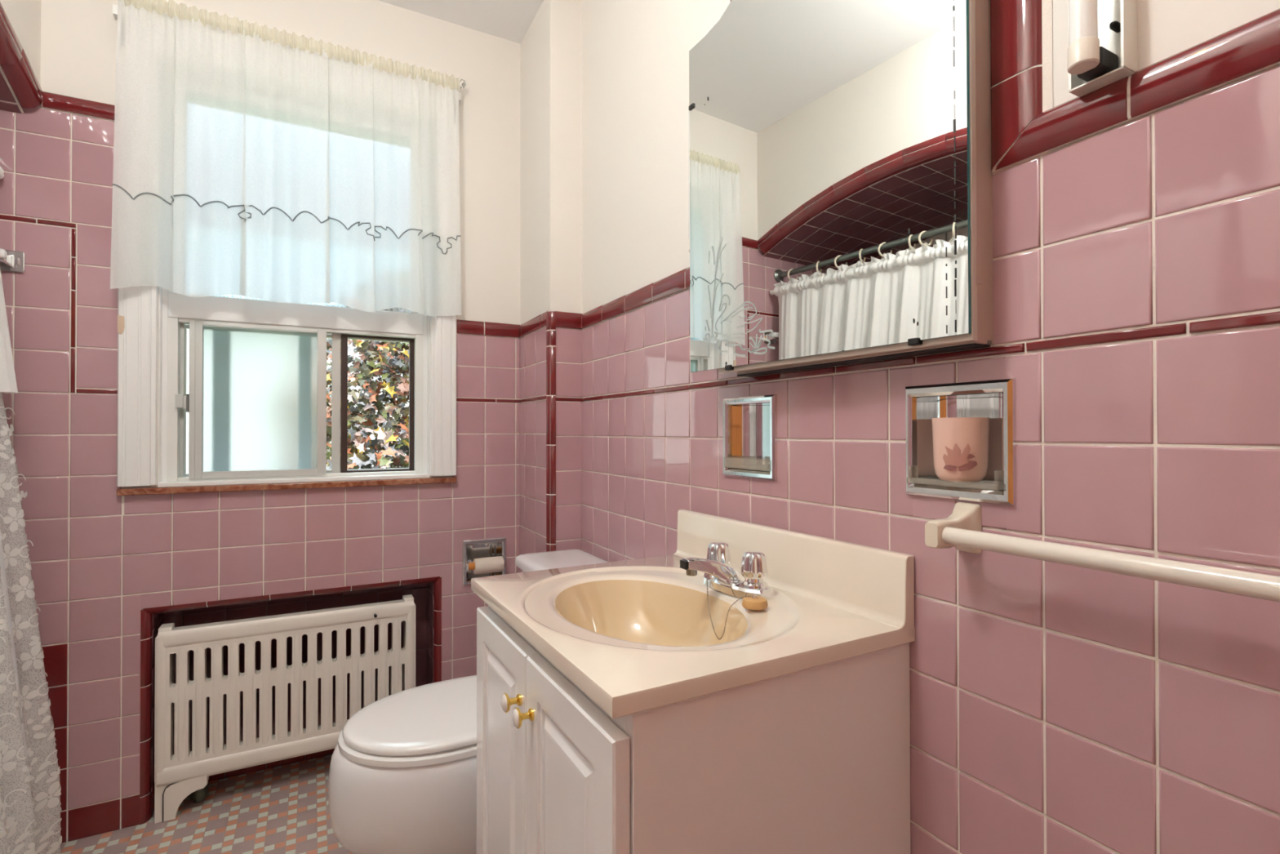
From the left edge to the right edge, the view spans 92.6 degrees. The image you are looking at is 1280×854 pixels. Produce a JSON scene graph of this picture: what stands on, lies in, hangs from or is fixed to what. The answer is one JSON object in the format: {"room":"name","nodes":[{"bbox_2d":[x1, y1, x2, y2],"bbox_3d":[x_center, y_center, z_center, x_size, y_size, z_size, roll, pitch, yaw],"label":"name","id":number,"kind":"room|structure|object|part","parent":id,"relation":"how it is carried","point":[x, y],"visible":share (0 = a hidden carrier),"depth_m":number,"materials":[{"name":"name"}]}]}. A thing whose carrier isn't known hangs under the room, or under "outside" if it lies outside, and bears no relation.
{"room":"bathroom","nodes":[
{"label":"bathroom","id":0,"kind":"room"},
{"bbox_2d":[0,0,43,113],"bbox_3d":[-1.296,-0.156,0.279,0.789,2.472,2.560,0,0,-28],"label":"wall","id":1,"kind":"structure","parent":0,"point":[20,20],"depth_m":1.51,"materials":[{"name":"white paint"}]},
{"bbox_2d":[45,754,352,853],"bbox_3d":[-0.715,1.113,0.670,2.390,0.060,2.920,0,0,-28],"label":"floor","id":2,"kind":"structure","parent":0,"point":[284,809],"depth_m":1.68,"materials":[{"name":"tile"}]},
{"bbox_2d":[154,594,415,823],"bbox_3d":[-1.050,0.826,1.875,0.681,0.532,0.109,0,0,-26],"label":"radiator","id":3,"kind":"object","parent":2,"relation":"on","point":[181,774],"visible":0.79,"depth_m":1.80,"materials":[{"name":"white metal"}]},
{"bbox_3d":[-1.289,1.032,1.724,0.120,0.118,0.030,0,0,-28],"label":"leg","id":4,"kind":"part","parent":3,"relation":"part of","materials":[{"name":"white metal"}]},
{"bbox_3d":[-1.272,1.034,1.714,0.098,0.109,0.008,0,0,-28],"label":"bracket plate","id":5,"kind":"part","parent":3,"relation":"part of","materials":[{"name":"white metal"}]},
{"bbox_2d":[328,548,608,853],"bbox_3d":[-0.376,0.731,1.521,0.712,0.716,0.525,0,0,-28],"label":"toilet","id":6,"kind":"object","parent":2,"relation":"on","point":[402,773],"visible":0.38,"depth_m":1.29,"materials":[{"name":"white ceramic"}]},
{"bbox_3d":[-0.429,0.896,1.469,0.572,0.384,0.368,0,0,-28],"label":"bowl","id":7,"kind":"part","parent":6,"relation":"part of","materials":[{"name":"white ceramic"}]},
{"bbox_3d":[-0.455,0.696,1.457,0.472,0.017,0.362,0,0,-28],"label":"seat","id":8,"kind":"part","parent":6,"relation":"part of","materials":[{"name":"white"}]},
{"bbox_3d":[-0.450,0.674,1.460,0.469,0.024,0.356,0,0,-28],"label":"lid","id":9,"kind":"part","parent":6,"relation":"part of","materials":[{"name":"white"}]},
{"bbox_3d":[-0.158,0.391,1.640,0.216,0.036,0.525,0,0,-28],"label":"tank lid","id":10,"kind":"part","parent":6,"relation":"part of","materials":[{"name":"white ceramic"}]},
{"bbox_2d":[476,604,910,853],"bbox_3d":[0.028,0.698,1.009,0.504,0.774,0.580,0,0,-29],"label":"vanity cabinet","id":11,"kind":"object","parent":2,"relation":"on","point":[816,760],"visible":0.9,"depth_m":0.78,"materials":[{"name":"white wood"}]},
{"bbox_3d":[-0.204,0.412,0.913,0.005,0.025,0.025,0,0,-29],"label":"knob","id":12,"kind":"part","parent":11,"relation":"part of","materials":[{"name":"white ceramic"}]},
{"bbox_3d":[-0.230,0.664,1.031,0.020,0.651,0.284,0,0,-29],"label":"door","id":13,"kind":"part","parent":11,"relation":"part of","materials":[{"name":"white wood"}]},
{"bbox_3d":[-0.192,0.412,0.920,0.024,0.028,0.028,0,0,-29],"label":"knob","id":14,"kind":"part","parent":11,"relation":"part of","materials":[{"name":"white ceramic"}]},
{"bbox_3d":[-0.177,0.412,0.865,0.005,0.025,0.025,0,0,-29],"label":"knob","id":15,"kind":"part","parent":11,"relation":"part of","materials":[{"name":"white ceramic"}]},
{"bbox_3d":[-0.165,0.412,0.872,0.024,0.028,0.028,0,0,-29],"label":"knob","id":16,"kind":"part","parent":11,"relation":"part of","materials":[{"name":"gold metal"}]},
{"bbox_3d":[-0.089,0.662,0.780,0.020,0.651,0.286,0,0,-29],"label":"door","id":17,"kind":"part","parent":11,"relation":"part of","materials":[{"name":"white wood"}]},
{"bbox_2d":[471,509,915,719],"bbox_3d":[0.036,0.299,1.018,0.483,0.228,0.598,0,0,-29],"label":"countertop","id":18,"kind":"structure","parent":11,"relation":"on","point":[637,635],"depth_m":0.95,"materials":[{"name":"beige"}]},
{"bbox_2d":[555,579,747,646],"bbox_3d":[0.009,0.354,1.001,0.274,0.118,0.400,0,0,-28],"label":"basin","id":19,"kind":"object","parent":18,"relation":"in","point":[608,612],"depth_m":1.12,"materials":[{"name":"beige ceramic"}]},
{"bbox_2d":[680,542,773,599],"bbox_3d":[0.133,0.251,1.067,0.138,0.074,0.162,0,0,-29],"label":"faucet","id":20,"kind":"object","parent":18,"relation":"on","point":[727,579],"visible":0.99,"depth_m":1.04,"materials":[{"name":"silver metal"}]},
{"bbox_3d":[0.074,0.233,1.034,0.004,0.014,0.019,0,0,-29],"label":"spout","id":21,"kind":"part","parent":20,"relation":"part of","materials":[{"name":"grey metal"}]},
{"bbox_3d":[0.131,0.249,1.066,0.125,0.052,0.048,0,0,-29],"label":"spout","id":22,"kind":"part","parent":20,"relation":"part of","materials":[{"name":"silver metal"}]},
{"bbox_3d":[0.146,0.235,1.132,0.042,0.042,0.042,0,-1,39],"label":"handle","id":23,"kind":"part","parent":20,"relation":"part of","materials":[{"name":"silver metal"}]},
{"bbox_2d":[706,572,758,639],"bbox_3d":[0.135,0.292,1.002,0.046,0.096,0.116,0,-1,-38],"label":"chain","id":24,"kind":"object","parent":20,"relation":"hanging from","point":[753,596],"visible":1,"depth_m":0.98,"materials":[{"name":"silver metal"}]},
{"bbox_3d":[0.167,0.278,1.085,0.059,0.020,0.162,0,0,-29],"label":"plate","id":25,"kind":"part","parent":20,"relation":"part of","materials":[{"name":"silver metal"}]},
{"bbox_3d":[0.195,0.234,1.043,0.042,0.042,0.042,0,0,-6],"label":"handle","id":26,"kind":"part","parent":20,"relation":"part of","materials":[{"name":"silver metal"}]},
{"bbox_2d":[742,595,768,609],"bbox_3d":[0.182,0.277,0.968,0.041,0.012,0.041,0,0,-28],"label":"stopper","id":27,"kind":"object","parent":18,"relation":"on","point":[755,603],"visible":1,"depth_m":0.95,"materials":[{"name":"brown rubber"}]},
{"bbox_2d":[0,0,519,843],"bbox_3d":[-1.350,-0.144,1.843,2.170,2.472,0.270,0,0,-28],"label":"wall","id":28,"kind":"structure","parent":0,"point":[108,570],"depth_m":1.71,"materials":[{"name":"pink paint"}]},
{"bbox_2d":[0,248,25,272],"bbox_3d":[-1.737,-0.423,1.460,0.384,0.054,0.059,0,0,-28],"label":"grab bar","id":29,"kind":"object","parent":28,"relation":"attached to","point":[10,260],"visible":1,"depth_m":1.56,"materials":[{"name":"silver metal"}]},
{"bbox_3d":[-1.602,-0.422,1.538,0.033,0.033,0.035,0,0,-28],"label":"post","id":30,"kind":"part","parent":29,"relation":"part of","materials":[{"name":"silver metal"}]},
{"bbox_3d":[-0.991,-0.597,1.891,1.277,0.552,0.008,0,0,-28],"label":"cap trim","id":31,"kind":"part","parent":28,"relation":"part of","materials":[{"name":"tile"}]},
{"bbox_2d":[112,4,461,496],"bbox_3d":[-1.066,-0.472,1.959,0.918,1.320,0.238,0,0,-28],"label":"window","id":32,"kind":"structure","parent":28,"relation":"in","point":[255,403],"depth_m":1.85,"materials":[{"name":"white paint"}]},
{"bbox_3d":[-1.300,-0.069,1.759,0.006,0.052,0.016,0,0,-28],"label":"latch plate","id":33,"kind":"part","parent":32,"relation":"part of","materials":[{"name":"silver metal"}]},
{"bbox_3d":[-1.147,-0.078,1.853,0.352,0.458,0.026,0,0,-28],"label":"sliding sash","id":34,"kind":"part","parent":32,"relation":"part of","materials":[{"name":"silver metal"}]},
{"bbox_3d":[-1.145,-0.083,1.855,0.297,0.430,0.002,0,0,-28],"label":"frosted pane","id":35,"kind":"part","parent":32,"relation":"part of","materials":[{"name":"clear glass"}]},
{"bbox_3d":[-1.041,0.178,1.907,0.894,0.018,0.124,0,0,-28],"label":"sill","id":36,"kind":"part","parent":32,"relation":"part of","materials":[{"name":"wood"}]},
{"bbox_3d":[-1.048,-0.077,1.922,0.694,0.467,0.045,0,0,-28],"label":"insert frame","id":37,"kind":"part","parent":32,"relation":"part of","materials":[{"name":"white metal"}]},
{"bbox_3d":[-1.044,-0.659,1.919,0.694,0.697,0.032,0,0,-28],"label":"raised sash","id":38,"kind":"part","parent":32,"relation":"part of","materials":[{"name":"white paint"}]},
{"bbox_3d":[-1.044,-0.678,1.919,0.618,0.600,0.003,0,0,-28],"label":"pane","id":39,"kind":"part","parent":32,"relation":"part of","materials":[{"name":"glass"}]},
{"bbox_3d":[-0.868,-0.077,2.034,0.227,0.450,0.012,0,0,-28],"label":"screen frame","id":40,"kind":"part","parent":32,"relation":"part of","materials":[{"name":"grey metal"}]},
{"bbox_2d":[459,79,466,88],"bbox_3d":[-0.997,-1.149,1.866,0.916,0.058,0.056,0,0,-28],"label":"curtain rod","id":41,"kind":"object","parent":28,"relation":"attached to","point":[464,83],"visible":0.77,"depth_m":2.07,"materials":[{"name":"white metal"}]},
{"bbox_2d":[110,0,461,316],"bbox_3d":[-0.993,-0.762,1.828,0.904,0.817,0.068,0,0,-28],"label":"window curtain","id":42,"kind":"object","parent":41,"relation":"hanging from","point":[252,160],"visible":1,"depth_m":1.80,"materials":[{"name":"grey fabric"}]},
{"bbox_3d":[-0.993,-0.498,1.826,0.904,0.289,0.068,0,0,-28],"label":"hem panel","id":43,"kind":"part","parent":42,"relation":"part of","materials":[{"name":"white fabric"}]},
{"bbox_2d":[462,536,506,585],"bbox_3d":[-0.551,0.465,2.148,0.152,0.156,0.106,0,0,-28],"label":"toilet paper holder","id":44,"kind":"object","parent":28,"relation":"attached to","point":[473,548],"visible":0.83,"depth_m":2.15,"materials":[{"name":"silver metal"}]},
{"bbox_3d":[-0.590,0.475,2.084,0.008,0.024,0.026,0,0,-28],"label":"roller arm","id":45,"kind":"part","parent":44,"relation":"part of","materials":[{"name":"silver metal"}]},
{"bbox_2d":[472,555,504,573],"bbox_3d":[-0.524,0.477,2.116,0.098,0.053,0.054,0,0,-28],"label":"toilet paper roll","id":46,"kind":"object","parent":44,"relation":"on","point":[490,564],"visible":0.94,"depth_m":2.10,"materials":[{"name":"beige paper"}]},
{"bbox_2d":[377,0,543,44],"bbox_3d":[-0.717,-1.429,0.689,2.390,0.080,2.920,0,0,-28],"label":"ceiling","id":47,"kind":"structure","parent":0,"point":[508,20],"depth_m":2.03,"materials":[{"name":"white paint"}]},
{"bbox_2d":[519,0,582,572],"bbox_3d":[-0.309,-0.143,2.075,0.116,2.472,0.322,0,0,-28],"label":"wall","id":48,"kind":"structure","parent":0,"point":[550,332],"depth_m":1.96,"materials":[{"name":"white paint"}]},
{"bbox_2d":[580,0,1279,853],"bbox_3d":[0.314,-0.151,1.140,0.120,2.472,2.560,0,0,-28],"label":"wall","id":49,"kind":"structure","parent":0,"point":[1055,708],"depth_m":0.70,"materials":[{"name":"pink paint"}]},
{"bbox_2d":[688,97,689,252],"bbox_3d":[0.133,-0.534,1.304,0.066,0.340,0.052,0,0,-28],"label":"wall lamp","id":50,"kind":"object","parent":49,"relation":"attached to","point":[688,97],"visible":0.12,"depth_m":1.29,"materials":[{"name":"white ceramic"}]},
{"bbox_2d":[723,394,777,480],"bbox_3d":[0.229,0.020,1.215,0.055,0.162,0.164,0,0,-28],"label":"soap holder","id":51,"kind":"object","parent":49,"relation":"attached to","point":[750,422],"visible":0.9,"depth_m":1.25,"materials":[{"name":"silver metal"}]},
{"bbox_2d":[673,509,914,636],"bbox_3d":[0.233,0.246,1.128,0.031,0.121,0.598,0,0,-29],"label":"backsplash","id":52,"kind":"structure","parent":49,"relation":"attached to","point":[876,584],"depth_m":1.01,"materials":[{"name":"beige stone"}]},
{"bbox_2d":[688,0,993,377],"bbox_3d":[0.274,-0.485,1.006,0.093,0.770,0.576,0,0,-28],"label":"medicine cabinet","id":53,"kind":"object","parent":49,"relation":"attached to","point":[841,174],"visible":1,"depth_m":0.92,"materials":[{"name":"silver metal"}]},
{"bbox_3d":[0.329,-0.604,0.996,0.008,0.564,0.612,0,0,-28],"label":"upright trim","id":54,"kind":"part","parent":49,"relation":"part of","materials":[{"name":"tile"}]},
{"bbox_3d":[0.339,-0.346,0.976,0.008,0.050,2.244,0,0,-28],"label":"cap trim","id":55,"kind":"part","parent":49,"relation":"part of","materials":[{"name":"tile"}]},
{"bbox_2d":[905,377,1016,506],"bbox_3d":[0.441,0.019,0.828,0.067,0.157,0.156,0,0,-28],"label":"holder","id":56,"kind":"object","parent":49,"relation":"attached to","point":[994,399],"visible":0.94,"depth_m":0.83,"materials":[{"name":"silver metal"}]},
{"bbox_2d":[931,417,989,483],"bbox_3d":[0.433,0.031,0.827,0.070,0.087,0.070,0,0,-28],"label":"tumbler","id":57,"kind":"object","parent":56,"relation":"in","point":[960,444],"visible":1,"depth_m":0.80,"materials":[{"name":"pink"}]},
{"bbox_2d":[942,443,977,471],"bbox_3d":[0.418,0.039,0.800,0.040,0.037,0.008,0,0,28],"label":"print","id":58,"kind":"object","parent":57,"relation":"attached to","point":[956,456],"depth_m":0.80,"materials":[{"name":"pink paint"}]},
{"bbox_2d":[1066,0,1137,97],"bbox_3d":[0.482,-0.539,0.652,0.066,0.340,0.052,0,0,-28],"label":"wall lamp","id":59,"kind":"object","parent":49,"relation":"attached to","point":[1102,49],"visible":1,"depth_m":0.64,"materials":[{"name":"white ceramic"}]},
{"bbox_2d":[1077,46,1118,82],"bbox_3d":[0.490,-0.386,0.655,0.038,0.023,0.024,0,0,-28],"label":"socket","id":60,"kind":"object","parent":59,"relation":"attached to","point":[1105,68],"depth_m":0.65,"materials":[{"name":"black plastic"}]},
{"bbox_2d":[924,502,1279,602],"bbox_3d":[0.578,0.129,0.451,0.076,0.065,0.794,0,0,-28],"label":"towel bar","id":61,"kind":"object","parent":49,"relation":"attached to","point":[962,530],"visible":1,"depth_m":0.62,"materials":[{"name":"beige ceramic"}]},
{"bbox_3d":[0.399,0.132,0.786,0.076,0.065,0.034,0,0,-28],"label":"post","id":62,"kind":"part","parent":61,"relation":"part of","materials":[{"name":"beige ceramic"}]},
{"label":"outside","id":63,"kind":"structure","parent":0,"visible":0},
{"bbox_3d":[-6.701,2.738,14.127,28.000,0.100,25.000,0,0,-28],"label":"lawn","id":64,"kind":"structure","parent":63,"visible":0},
{"bbox_2d":[185,324,408,473],"bbox_3d":[-7.386,-0.106,8.112,8.700,5.500,3.600,0,0,-28],"label":"house","id":65,"kind":"structure","parent":64,"relation":"on","point":[371,436],"depth_m":7.43,"materials":[{"name":"grey"}]},
{"bbox_2d":[326,337,408,470],"bbox_3d":[-1.603,0.566,5.076,2.568,4.103,1.761,0,0,-28],"label":"maple tree","id":66,"kind":"object","parent":64,"relation":"on","point":[385,451],"visible":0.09,"depth_m":4.42,"materials":[{"name":"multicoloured plant"}]},
{"bbox_3d":[-1.328,-0.731,0.867,0.064,0.064,1.494,0,0,-28],"label":"shower curtain rod","id":67,"kind":"object","parent":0,"visible":0},
{"bbox_3d":[-1.324,-0.020,0.869,0.028,1.370,1.370,0,0,-28],"label":"liner","id":68,"kind":"object","parent":67,"relation":"hanging from","visible":0},
{"bbox_2d":[0,391,62,853],"bbox_3d":[-1.224,0.240,0.931,0.226,1.690,1.363,0,0,-28],"label":"shower curtain","id":69,"kind":"object","parent":68,"relation":"hanging from","point":[22,821],"visible":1,"depth_m":1.42,"materials":[{"name":"fabric"}]},
{"bbox_2d":[0,158,17,393],"bbox_3d":[-1.237,-0.378,0.915,0.112,0.616,1.473,0,0,-28],"label":"valance","id":70,"kind":"object","parent":69,"relation":"attached to","point":[8,384],"visible":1,"depth_m":1.44,"materials":[{"name":"white fabric"}]},
{"bbox_3d":[-1.239,-0.349,0.919,0.110,0.559,1.393,0,0,-28],"label":"valance panel","id":71,"kind":"part","parent":70,"relation":"part of","materials":[{"name":"white fabric"}]}
]}

